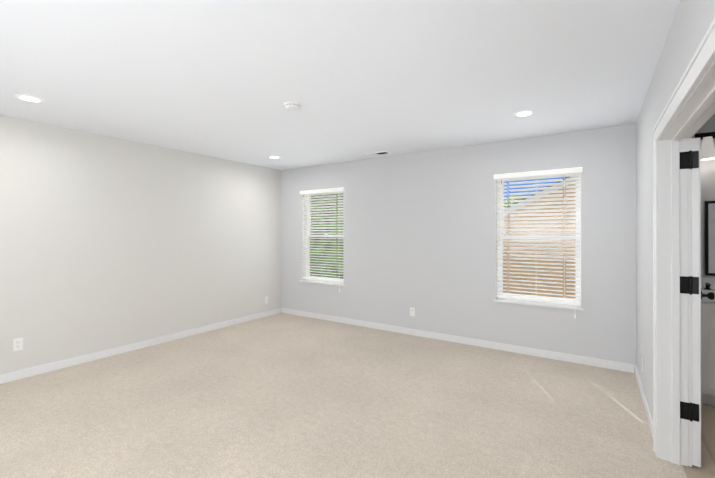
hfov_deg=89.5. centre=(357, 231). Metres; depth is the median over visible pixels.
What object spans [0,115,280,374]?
wall
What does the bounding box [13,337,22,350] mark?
electrical outlet
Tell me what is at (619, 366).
baseboard
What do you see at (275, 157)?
recessed light
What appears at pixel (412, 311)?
electrical outlet
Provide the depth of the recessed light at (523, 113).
3.22 m
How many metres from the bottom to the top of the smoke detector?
0.039 m
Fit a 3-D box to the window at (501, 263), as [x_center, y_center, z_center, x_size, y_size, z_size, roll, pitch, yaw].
[2.035,0.066,4.091,0.861,1.466,0.189,0,0,34]
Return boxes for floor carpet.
[0,313,686,477]
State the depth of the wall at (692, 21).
2.58 m
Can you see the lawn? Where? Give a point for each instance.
(312, 268)
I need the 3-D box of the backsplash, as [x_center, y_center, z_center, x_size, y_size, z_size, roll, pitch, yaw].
[3.763,0.459,2.815,1.850,0.100,0.020,0,0,34]
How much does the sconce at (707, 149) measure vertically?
0.297 m
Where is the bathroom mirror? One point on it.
(709, 238)
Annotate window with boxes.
[301,191,343,284]
[495,174,580,305]
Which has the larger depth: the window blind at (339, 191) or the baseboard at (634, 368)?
the window blind at (339, 191)
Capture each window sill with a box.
[299,280,344,285]
[493,298,583,310]
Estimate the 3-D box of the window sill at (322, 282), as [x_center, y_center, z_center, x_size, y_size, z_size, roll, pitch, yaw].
[-0.546,0.815,5.734,0.904,0.024,0.124,0,0,34]
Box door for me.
[689,138,714,466]
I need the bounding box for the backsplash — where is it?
[701,277,714,288]
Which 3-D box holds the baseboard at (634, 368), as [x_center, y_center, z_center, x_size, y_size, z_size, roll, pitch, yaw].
[2.288,1.339,2.884,0.017,0.083,1.477,0,0,34]
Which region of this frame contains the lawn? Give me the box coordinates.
[310,262,334,282]
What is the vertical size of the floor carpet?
0.150 m
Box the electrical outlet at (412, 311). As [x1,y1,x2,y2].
[410,307,414,315]
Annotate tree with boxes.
[310,193,342,278]
[504,195,523,207]
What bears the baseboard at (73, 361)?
attached to the wall at (107, 242)
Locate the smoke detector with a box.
[284,101,300,109]
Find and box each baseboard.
[0,308,279,383]
[280,308,631,372]
[632,364,652,437]
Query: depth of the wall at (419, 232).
4.44 m
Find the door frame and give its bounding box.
[653,17,714,466]
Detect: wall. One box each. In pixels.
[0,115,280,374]
[281,114,714,364]
[636,0,714,418]
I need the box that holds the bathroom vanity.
[701,301,714,405]
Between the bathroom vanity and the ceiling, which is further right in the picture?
the bathroom vanity
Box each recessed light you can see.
[15,94,44,102]
[268,156,280,158]
[513,110,534,116]
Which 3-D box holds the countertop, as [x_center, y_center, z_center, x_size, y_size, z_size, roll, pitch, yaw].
[3.607,0.527,2.578,1.850,0.037,0.586,0,0,34]
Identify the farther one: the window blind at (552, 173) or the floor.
the window blind at (552, 173)
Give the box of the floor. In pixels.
[683,403,714,477]
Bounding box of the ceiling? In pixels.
[0,0,679,169]
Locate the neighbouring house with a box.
[501,176,575,305]
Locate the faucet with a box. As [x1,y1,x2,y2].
[704,283,711,289]
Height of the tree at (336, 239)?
7.235 m
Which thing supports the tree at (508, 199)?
on the lawn
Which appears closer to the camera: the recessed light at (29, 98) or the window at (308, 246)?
the recessed light at (29, 98)
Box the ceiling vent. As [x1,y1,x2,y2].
[365,151,390,155]
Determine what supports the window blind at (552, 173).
attached to the window at (501, 263)
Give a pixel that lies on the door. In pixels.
(696, 293)
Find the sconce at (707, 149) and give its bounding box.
[695,132,714,159]
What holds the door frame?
attached to the wall at (692, 21)
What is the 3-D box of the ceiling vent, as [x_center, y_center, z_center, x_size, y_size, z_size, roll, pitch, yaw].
[0.276,-1.050,4.869,0.330,0.009,0.150,0,0,34]
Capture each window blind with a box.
[300,187,343,291]
[494,167,582,318]
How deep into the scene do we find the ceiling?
2.37 m
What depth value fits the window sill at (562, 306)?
4.01 m
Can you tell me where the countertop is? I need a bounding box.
[701,289,714,300]
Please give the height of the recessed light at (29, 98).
0.008 m
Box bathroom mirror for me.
[705,201,714,275]
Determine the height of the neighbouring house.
6.057 m
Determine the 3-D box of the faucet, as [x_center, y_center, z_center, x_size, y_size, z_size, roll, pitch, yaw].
[3.189,0.406,3.044,0.368,0.206,0.167,0,0,34]

